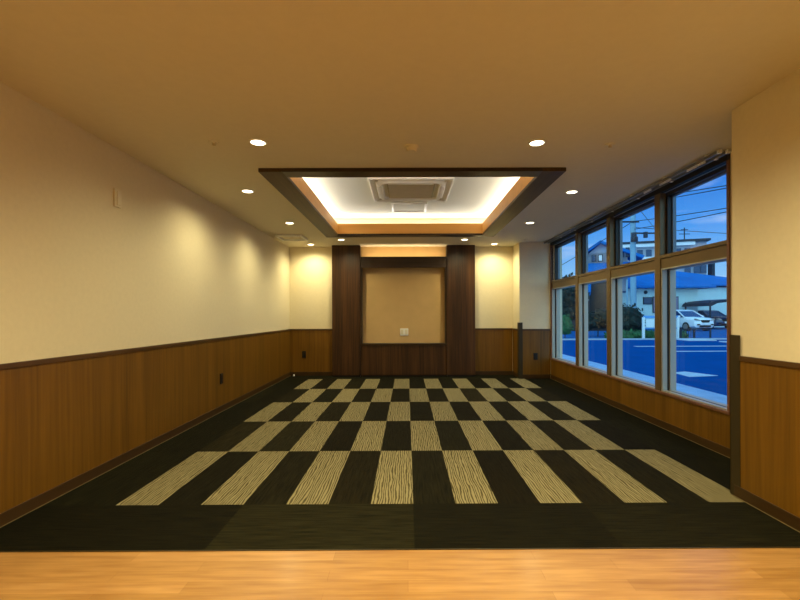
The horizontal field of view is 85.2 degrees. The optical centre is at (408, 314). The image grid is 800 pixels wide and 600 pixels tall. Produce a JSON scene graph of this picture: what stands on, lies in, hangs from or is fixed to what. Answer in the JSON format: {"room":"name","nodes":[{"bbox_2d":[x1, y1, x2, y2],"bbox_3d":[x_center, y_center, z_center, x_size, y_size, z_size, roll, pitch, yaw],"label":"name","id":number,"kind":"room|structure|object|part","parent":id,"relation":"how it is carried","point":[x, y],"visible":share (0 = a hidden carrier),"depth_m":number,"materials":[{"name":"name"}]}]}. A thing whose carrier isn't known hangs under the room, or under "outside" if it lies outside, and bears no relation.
{"room":"empty function room","nodes":[
{"label":"empty function room","id":0,"kind":"room"},
{"bbox_2d":[0,82,289,513],"bbox_3d":[-2.216,-0.060,2.752,0.118,2.368,10.720,0,0,0],"label":"wall","id":1,"kind":"structure","parent":0,"point":[120,327],"depth_m":3.12,"materials":[{"name":"beige paint"}]},
{"bbox_2d":[113,188,121,207],"bbox_3d":[-2.168,-0.869,3.243,0.022,0.135,0.076,0,0,0],"label":"switch plate","id":2,"kind":"object","parent":1,"relation":"attached to","point":[117,201],"visible":1,"depth_m":3.23,"materials":[{"name":"beige plastic"}]},
{"bbox_3d":[-2.164,0.276,2.703,0.018,0.030,10.620,0,0,0],"label":"cap rail","id":3,"kind":"part","parent":1,"relation":"part of","materials":[{"name":"brown wood"}]},
{"bbox_2d":[0,372,290,527],"bbox_3d":[-2.163,1.087,2.703,0.016,0.072,10.620,0,0,0],"label":"baseboard","id":4,"kind":"structure","parent":1,"relation":"attached to","point":[35,502],"depth_m":3.11,"materials":[{"name":"brown wood"}]},
{"bbox_2d":[220,373,222,383],"bbox_3d":[-2.163,0.737,5.032,0.013,0.120,0.072,0,0,0],"label":"wall outlet","id":5,"kind":"object","parent":1,"relation":"attached to","point":[221,374],"visible":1,"depth_m":5.01,"materials":[{"name":"black plastic"}]},
{"bbox_2d":[0,0,799,246],"bbox_3d":[0.203,-1.422,2.711,4.965,0.337,10.820,0,0,0],"label":"ceiling","id":6,"kind":"structure","parent":0,"point":[324,83],"depth_m":2.37,"materials":[{"name":"paint"}]},
{"bbox_2d":[209,140,218,146],"bbox_3d":[-1.405,-1.233,3.137,0.072,0.029,0.072,0,0,0],"label":"sprinkler head","id":7,"kind":"object","parent":6,"relation":"attached to","point":[213,142],"visible":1,"depth_m":3.13},
{"bbox_2d":[241,189,253,192],"bbox_3d":[-1.620,-1.253,4.374,0.124,0.024,0.124,0,0,0],"label":"recessed light","id":8,"kind":"object","parent":6,"relation":"in","point":[242,190],"visible":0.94,"depth_m":4.37,"materials":[{"name":"beige"}]},
{"bbox_2d":[249,139,266,145],"bbox_3d":[-1.089,-1.254,3.141,0.124,0.024,0.124,0,0,0],"label":"recessed light","id":9,"kind":"object","parent":6,"relation":"in","point":[258,142],"visible":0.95,"depth_m":3.14,"materials":[{"name":"white plastic"}]},
{"bbox_2d":[275,234,307,240],"bbox_3d":[-1.859,-1.227,6.934,0.420,0.038,0.420,0,0,0],"label":"ceiling vent","id":10,"kind":"object","parent":6,"relation":"in","point":[284,237],"visible":1,"depth_m":6.94,"materials":[{"name":"white plastic"}]},
{"bbox_2d":[282,237,302,238],"bbox_3d":[-1.859,-1.241,6.934,0.340,0.010,0.340,0,0,0],"label":"grille","id":11,"kind":"object","parent":10,"relation":"attached to","point":[282,237],"depth_m":6.97,"materials":[{"name":"beige plastic"}]},
{"bbox_2d":[391,202,427,211],"bbox_3d":[0.008,-1.532,6.200,0.500,0.016,0.500,0,0,0],"label":"ceiling hatch","id":12,"kind":"object","parent":6,"relation":"attached to","point":[396,206],"visible":1,"depth_m":6.16,"materials":[{"name":"white plastic"}]},
{"bbox_3d":[0.008,-1.536,6.200,0.430,0.006,0.460,0,0,0],"label":"panel","id":13,"kind":"part","parent":12,"relation":"part of","materials":[{"name":"white plastic"}]},
{"bbox_2d":[368,177,453,201],"bbox_3d":[0.026,-1.507,5.260,0.950,0.066,0.950,0,0,0],"label":"air conditioner","id":14,"kind":"object","parent":6,"relation":"attached to","point":[384,189],"visible":0.97,"depth_m":5.14,"materials":[{"name":"white plastic"}]},
{"bbox_2d":[387,184,434,197],"bbox_3d":[0.026,-1.491,5.260,0.550,0.018,0.550,0,0,0],"label":"grille","id":15,"kind":"object","parent":14,"relation":"attached to","point":[393,191],"depth_m":5.23,"materials":[{"name":"grey plastic"}]},
{"bbox_2d":[258,167,565,236],"bbox_3d":[0.027,-1.312,5.270,2.624,0.182,3.140,0,0,0],"label":"trim","id":16,"kind":"structure","parent":6,"relation":"attached to","point":[533,181],"depth_m":4.61,"materials":[{"name":"brown wood"}]},
{"bbox_2d":[405,144,418,153],"bbox_3d":[0.024,-1.233,3.235,0.104,0.040,0.104,0,0,0],"label":"smoke detector","id":17,"kind":"object","parent":6,"relation":"attached to","point":[411,148],"visible":1,"depth_m":3.21,"materials":[{"name":"plastic"}]},
{"bbox_2d":[528,139,545,146],"bbox_3d":[0.935,-1.262,3.168,0.124,0.024,0.124,0,0,0],"label":"recessed light","id":18,"kind":"object","parent":6,"relation":"in","point":[537,142],"visible":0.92,"depth_m":3.16,"materials":[{"name":"beige"}]},
{"bbox_2d":[565,190,577,193],"bbox_3d":[1.670,-1.265,4.446,0.124,0.024,0.124,0,0,0],"label":"recessed light","id":19,"kind":"object","parent":6,"relation":"in","point":[569,191],"visible":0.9,"depth_m":4.43,"materials":[{"name":"beige"}]},
{"bbox_2d":[605,142,614,148],"bbox_3d":[1.484,-1.243,3.205,0.072,0.029,0.072,0,0,0],"label":"sprinkler head","id":20,"kind":"object","parent":6,"relation":"attached to","point":[609,145],"visible":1,"depth_m":3.19},
{"bbox_2d":[543,149,730,243],"bbox_3d":[2.387,-1.235,5.408,0.110,0.052,4.244,0,0,0],"label":"track","id":21,"kind":"object","parent":6,"relation":"attached to","point":[708,158],"visible":1,"depth_m":4.22,"materials":[{"name":"metal"}]},
{"bbox_2d":[0,375,799,550],"bbox_3d":[0.204,1.144,5.093,4.965,0.062,6.056,0,0,0],"label":"floor","id":22,"kind":"structure","parent":0,"point":[477,461],"depth_m":2.91,"materials":[{"name":"black carpet"}]},
{"bbox_2d":[0,547,799,551],"bbox_3d":[-0.081,1.114,2.063,4.175,0.004,0.006,0,0,0],"label":"trim","id":23,"kind":"structure","parent":22,"relation":"attached to","point":[637,547],"depth_m":2.06,"materials":[{"name":"brown wood"}]},
{"bbox_2d":[332,245,474,376],"bbox_3d":[-0.090,-0.067,7.909,2.568,2.366,0.219,0,0,0],"label":"wall panel","id":24,"kind":"object","parent":22,"relation":"on","point":[377,292],"visible":1,"depth_m":7.83,"materials":[{"name":"brown wood"}]},
{"bbox_3d":[-0.091,-0.092,8.004,1.550,2.316,0.029,0,0,0],"label":"panel","id":25,"kind":"part","parent":24,"relation":"part of","materials":[{"name":"beige fabric"}]},
{"bbox_2d":[400,328,407,335],"bbox_3d":[-0.082,0.316,7.982,0.150,0.130,0.015,0,0,0],"label":"outlet plate","id":26,"kind":"object","parent":24,"relation":"attached to","point":[403,331],"visible":1,"depth_m":7.98,"materials":[{"name":"white plastic"}]},
{"bbox_3d":[-0.087,0.816,7.845,1.550,0.530,0.030,0,0,0],"label":"panel","id":27,"kind":"part","parent":24,"relation":"part of","materials":[{"name":"brown wood"}]},
{"bbox_2d":[0,548,799,599],"bbox_3d":[0.223,1.145,-0.267,4.965,0.060,4.664,0,0,0],"label":"floor","id":28,"kind":"structure","parent":0,"point":[714,573],"depth_m":1.87,"materials":[{"name":"brown wood"}]},
{"bbox_2d":[289,247,512,371],"bbox_3d":[0.189,-0.069,8.062,4.965,2.368,0.118,0,0,0],"label":"wall","id":29,"kind":"structure","parent":0,"point":[310,268],"depth_m":8.02,"materials":[{"name":"beige paint"}]},
{"bbox_3d":[-0.138,0.269,8.011,4.101,0.030,0.018,0,0,0],"label":"cap rail","id":30,"kind":"part","parent":29,"relation":"part of","materials":[{"name":"brown wood"}]},
{"bbox_2d":[291,371,512,375],"bbox_3d":[-0.135,1.080,8.012,4.101,0.072,0.016,0,0,0],"label":"baseboard","id":31,"kind":"structure","parent":29,"relation":"attached to","point":[476,372],"depth_m":8.00,"materials":[{"name":"brown wood"}]},
{"bbox_2d":[512,242,550,377],"bbox_3d":[2.241,-0.077,7.784,0.663,2.368,0.488,0,0,0],"label":"wall pier","id":32,"kind":"object","parent":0,"point":[531,260],"visible":0.86,"depth_m":7.56,"materials":[{"name":"beige paint"}]},
{"bbox_2d":[517,322,522,378],"bbox_3d":[1.938,0.621,7.562,0.075,0.975,0.070,0,0,0],"label":"guard","id":33,"kind":"object","parent":32,"relation":"attached to","point":[519,324],"visible":1,"depth_m":7.53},
{"bbox_3d":[2.183,0.261,7.774,0.545,0.030,0.468,0,0,0],"label":"cap rail","id":34,"kind":"part","parent":32,"relation":"part of","materials":[{"name":"brown wood"}]},
{"bbox_2d":[513,371,549,378],"bbox_3d":[2.187,1.071,7.775,0.543,0.072,0.466,0,0,0],"label":"baseboard","id":35,"kind":"object","parent":32,"relation":"attached to","point":[525,376],"visible":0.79,"depth_m":7.54,"materials":[{"name":"brown wood"}]},
{"bbox_2d":[533,353,537,359],"bbox_3d":[2.201,0.722,7.541,0.072,0.120,0.013,0,0,0],"label":"wall outlet","id":36,"kind":"object","parent":32,"relation":"attached to","point":[535,355],"visible":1,"depth_m":7.54,"materials":[{"name":"black plastic"}]},
{"bbox_2d":[550,151,731,448],"bbox_3d":[2.560,-0.178,5.374,0.202,2.768,5.370,0,0,0],"label":"wall","id":37,"kind":"structure","parent":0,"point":[709,424],"depth_m":4.18,"materials":[{"name":"brown wood"}]},
{"bbox_2d":[551,236,575,364],"bbox_3d":[2.536,-0.225,6.969,0.138,1.948,1.079,0,0,0],"label":"window","id":38,"kind":"structure","parent":37,"relation":"attached to","point":[557,284],"depth_m":7.47,"materials":[{"name":"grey metal"}]},
{"bbox_3d":[2.499,0.148,6.969,0.045,1.203,1.079,0,0,0],"label":"sash","id":39,"kind":"part","parent":38,"relation":"part of","materials":[{"name":"grey metal"}]},
{"bbox_3d":[2.542,-0.891,6.969,0.040,0.615,1.079,0,0,0],"label":"sash","id":40,"kind":"part","parent":38,"relation":"part of","materials":[{"name":"clear glass"}]},
{"bbox_2d":[575,221,606,373],"bbox_3d":[2.542,-0.225,5.927,0.152,1.948,1.005,0,0,0],"label":"window","id":41,"kind":"structure","parent":37,"relation":"attached to","point":[583,277],"depth_m":6.31,"materials":[{"name":"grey metal"}]},
{"bbox_3d":[2.502,0.148,5.881,0.045,1.203,0.913,0,0,0],"label":"sash","id":42,"kind":"part","parent":41,"relation":"part of","materials":[{"name":"grey metal"}]},
{"bbox_3d":[2.546,-0.891,5.881,0.040,0.615,0.913,0,0,0],"label":"sash","id":43,"kind":"part","parent":41,"relation":"part of","materials":[{"name":"clear glass"}]},
{"bbox_2d":[606,199,654,388],"bbox_3d":[2.546,-0.225,4.897,0.152,1.948,1.055,0,0,0],"label":"window","id":44,"kind":"structure","parent":37,"relation":"attached to","point":[616,270],"depth_m":5.30,"materials":[{"name":"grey metal"}]},
{"bbox_3d":[2.506,0.148,4.851,0.045,1.203,0.963,0,0,0],"label":"sash","id":45,"kind":"part","parent":44,"relation":"part of","materials":[{"name":"grey metal"}]},
{"bbox_3d":[2.550,-0.891,4.851,0.040,0.615,0.963,0,0,0],"label":"sash","id":46,"kind":"part","parent":44,"relation":"part of","materials":[{"name":"clear glass"}]},
{"bbox_3d":[2.488,0.761,5.448,0.052,0.024,4.182,0,0,0],"label":"sill","id":47,"kind":"part","parent":37,"relation":"part of","materials":[{"name":"brown wood"}]},
{"bbox_2d":[550,375,729,457],"bbox_3d":[2.478,1.070,5.124,0.016,0.072,4.830,0,0,0],"label":"baseboard","id":48,"kind":"structure","parent":37,"relation":"attached to","point":[700,440],"depth_m":4.32,"materials":[{"name":"brown wood"}]},
{"bbox_2d":[654,165,726,409],"bbox_3d":[2.550,-0.225,3.875,0.152,1.948,0.989,0,0,0],"label":"window","id":49,"kind":"structure","parent":37,"relation":"attached to","point":[667,260],"depth_m":4.24,"materials":[{"name":"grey metal"}]},
{"bbox_3d":[2.510,0.148,3.829,0.045,1.203,0.897,0,0,0],"label":"sash","id":50,"kind":"part","parent":49,"relation":"part of","materials":[{"name":"clear glass"}]},
{"bbox_3d":[2.553,-0.891,3.829,0.040,0.615,0.897,0,0,0],"label":"sash","id":51,"kind":"part","parent":49,"relation":"part of","materials":[{"name":"clear glass"}]},
{"bbox_2d":[732,68,799,517],"bbox_3d":[2.296,-0.077,0.048,0.608,2.368,5.280,0,0,0],"label":"wall","id":52,"kind":"structure","parent":0,"point":[766,127],"depth_m":2.41,"materials":[{"name":"beige paint"}]},
{"bbox_2d":[730,335,740,494],"bbox_3d":[2.016,0.616,2.651,0.054,0.985,0.080,0,0,0],"label":"guard","id":53,"kind":"object","parent":52,"relation":"attached to","point":[735,463],"visible":0.97,"depth_m":2.65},
{"bbox_2d":[733,484,799,532],"bbox_3d":[2.006,1.072,0.032,0.016,0.072,5.250,0,0,0],"label":"baseboard","id":54,"kind":"structure","parent":52,"relation":"attached to","point":[784,516],"depth_m":2.40,"materials":[{"name":"brown wood"}]},
{"bbox_3d":[2.002,0.261,0.008,0.018,0.030,5.202,0,0,0],"label":"cap rail","id":55,"kind":"part","parent":52,"relation":"part of","materials":[{"name":"brown wood"}]},
{"label":"outside","id":56,"kind":"structure","parent":0,"visible":0},
{"bbox_2d":[562,327,726,338],"bbox_3d":[71.118,1.215,65.249,137.320,0.280,190.000,0,0,0],"label":"ground","id":57,"kind":"structure","parent":56,"point":[716,332],"depth_m":28.48,"materials":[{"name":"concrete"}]},
{"bbox_2d":[562,314,573,337],"bbox_3d":[8.652,0.601,24.036,0.930,1.410,0.916,0,0,0],"label":"shrub","id":58,"kind":"object","parent":57,"relation":"on","point":[566,322],"visible":0.64,"depth_m":23.78,"materials":[{"name":"green plant"}]},
{"bbox_2d":[562,272,589,319],"bbox_3d":[10.889,-0.864,30.219,3.469,4.322,2.414,0,0,0],"label":"tree","id":59,"kind":"object","parent":57,"relation":"on","point":[568,294],"visible":0.3,"depth_m":29.61,"materials":[{"name":"green plant"}]},
{"bbox_2d":[574,307,606,335],"bbox_3d":[11.346,0.389,26.061,2.861,1.814,1.644,0,0,0],"label":"hedge","id":60,"kind":"object","parent":57,"relation":"on","point":[598,318],"visible":0.57,"depth_m":25.60,"materials":[{"name":"green plant"}]},
{"bbox_2d":[571,240,644,330],"bbox_3d":[16.067,-2.422,36.087,6.203,7.398,8.100,0,0,24],"label":"house","id":61,"kind":"structure","parent":57,"relation":"on","point":[597,253],"depth_m":35.08,"materials":[{"name":"blue concrete"}]},
{"bbox_2d":[626,280,627,306],"bbox_3d":[13.090,-0.432,26.046,0.100,3.300,0.100,0,0,0],"label":"slim pole","id":62,"kind":"object","parent":57,"relation":"on","point":[626,280],"visible":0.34,"depth_m":26.01,"materials":[{"name":"metal"}]},
{"bbox_2d":[622,303,645,330],"bbox_3d":[12.121,0.312,24.055,2.052,1.963,1.754,0,0,0],"label":"shrub","id":63,"kind":"object","parent":57,"relation":"on","point":[632,318],"visible":0.45,"depth_m":23.50,"materials":[{"name":"green plant"}]},
{"bbox_2d":[623,214,654,307],"bbox_3d":[14.587,-3.138,27.911,2.800,8.800,0.680,0,0,0],"label":"utility pole","id":64,"kind":"object","parent":57,"relation":"on","point":[633,234],"visible":0.66,"depth_m":27.89,"materials":[{"name":"concrete"}]},
{"bbox_2d":[636,227,725,233],"bbox_3d":[30.732,-6.547,36.108,36.257,1.735,0.040,0,0,-26],"label":"power line","id":65,"kind":"object","parent":64,"relation":"attached to","point":[636,227],"visible":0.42,"depth_m":30.59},
{"bbox_2d":[637,212,725,228],"bbox_3d":[16.314,-5.255,19.258,0.044,0.558,17.968,0,0,-12],"label":"power line","id":66,"kind":"object","parent":64,"relation":"attached to","point":[721,212],"visible":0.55,"depth_m":23.45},
{"bbox_2d":[638,208,725,220],"bbox_3d":[16.314,-5.293,19.258,0.044,1.514,17.970,0,0,-12],"label":"power line","id":67,"kind":"object","parent":64,"relation":"attached to","point":[722,208],"visible":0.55,"depth_m":23.52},
{"bbox_2d":[676,188,725,197],"bbox_3d":[13.852,-5.589,19.049,0.044,3.094,18.057,0,0,4],"label":"power line","id":68,"kind":"object","parent":64,"relation":"attached to","point":[722,188],"visible":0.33,"depth_m":20.67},
{"bbox_2d":[687,185,725,191],"bbox_3d":[13.851,-5.702,19.049,0.044,3.511,18.058,0,0,4],"label":"power line","id":69,"kind":"object","parent":64,"relation":"attached to","point":[724,185],"visible":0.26,"depth_m":20.28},
{"bbox_2d":[603,329,687,338],"bbox_3d":[12.213,1.030,22.430,4.401,0.666,1.113,0,0,0],"label":"grass","id":70,"kind":"structure","parent":57,"relation":"on","point":[636,333],"depth_m":22.13,"materials":[{"name":"green plant"}]},
{"bbox_2d":[642,316,678,337],"bbox_3d":[12.546,0.666,21.639,1.814,1.246,0.110,0,0,0],"label":"sign stand","id":71,"kind":"object","parent":57,"relation":"on","point":[649,322],"visible":0.62,"depth_m":21.59,"materials":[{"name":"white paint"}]},
{"bbox_3d":[11.689,0.707,21.641,0.100,1.172,0.100,0,0,0],"label":"post","id":72,"kind":"part","parent":71,"relation":"part of","materials":[{"name":"white metal"}]},
{"bbox_3d":[13.403,0.701,21.647,0.100,1.172,0.100,0,0,0],"label":"post","id":73,"kind":"part","parent":71,"relation":"part of","materials":[{"name":"white metal"}]},
{"bbox_2d":[623,238,714,275],"bbox_3d":[43.060,-5.421,77.613,16.998,13.557,13.700,0,0,17],"label":"apartment building","id":74,"kind":"structure","parent":57,"relation":"on","point":[647,248],"depth_m":70.91,"materials":[{"name":"concrete"}]},
{"bbox_2d":[622,271,726,327],"bbox_3d":[27.307,-1.800,44.546,17.462,6.070,10.700,0,0,0],"label":"house","id":75,"kind":"structure","parent":57,"relation":"on","point":[690,287],"depth_m":40.09,"materials":[{"name":"white concrete"}]},
{"bbox_3d":[22.000,-1.295,39.987,0.690,0.552,0.020,0,0,0],"label":"pane","id":76,"kind":"part","parent":75,"relation":"part of","materials":[{"name":"grey glass"}]},
{"bbox_2d":[679,328,710,337],"bbox_3d":[13.874,0.974,21.049,1.536,0.620,0.060,0,0,0],"label":"metal fence","id":77,"kind":"object","parent":57,"relation":"on","point":[694,329],"visible":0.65,"depth_m":21.03,"materials":[{"name":"metal"}]},
{"bbox_3d":[13.886,0.691,21.049,1.449,0.053,0.040,0,0,0],"label":"rail","id":78,"kind":"part","parent":77,"relation":"part of","materials":[{"name":"metal"}]},
{"bbox_2d":[676,310,714,330],"bbox_3d":[22.182,0.414,35.103,2.200,1.680,4.550,0,0,-7],"label":"parked car","id":79,"kind":"object","parent":57,"relation":"on","point":[688,319],"visible":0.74,"depth_m":33.43,"materials":[{"name":"white paint"}]},
{"bbox_2d":[682,299,726,317],"bbox_3d":[27.718,-0.086,37.897,5.600,2.640,3.600,0,0,0],"label":"carport","id":80,"kind":"object","parent":57,"relation":"on","point":[709,303],"visible":0.4,"depth_m":37.09,"materials":[{"name":"metal"}]},
{"bbox_2d":[698,310,726,328],"bbox_3d":[27.562,0.395,39.922,2.200,1.680,4.550,0,0,0],"label":"parked car","id":81,"kind":"object","parent":57,"relation":"on","point":[720,318],"visible":0.34,"depth_m":38.61,"materials":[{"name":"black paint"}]},
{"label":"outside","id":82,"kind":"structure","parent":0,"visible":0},
{"bbox_2d":[562,354,726,403],"bbox_3d":[3.683,1.262,7.513,2.050,0.120,65.000,0,0,0],"label":"pavement","id":83,"kind":"structure","parent":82,"point":[709,395],"depth_m":7.27,"materials":[{"name":"concrete"}]},
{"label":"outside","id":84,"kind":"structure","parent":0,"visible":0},
{"bbox_2d":[562,340,726,395],"bbox_3d":[47.382,1.103,-3.585,85.270,0.117,48.500,0,0,0],"label":"road","id":85,"kind":"structure","parent":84,"point":[702,365],"depth_m":11.91,"materials":[{"name":"asphalt"}]},
{"bbox_2d":[562,338,726,342],"bbox_3d":[22.731,1.132,19.540,35.990,0.100,2.520,0,0,0],"label":"kerb","id":86,"kind":"object","parent":85,"relation":"on","point":[684,339],"visible":0.27,"depth_m":20.54,"materials":[{"name":"concrete"}]}
]}

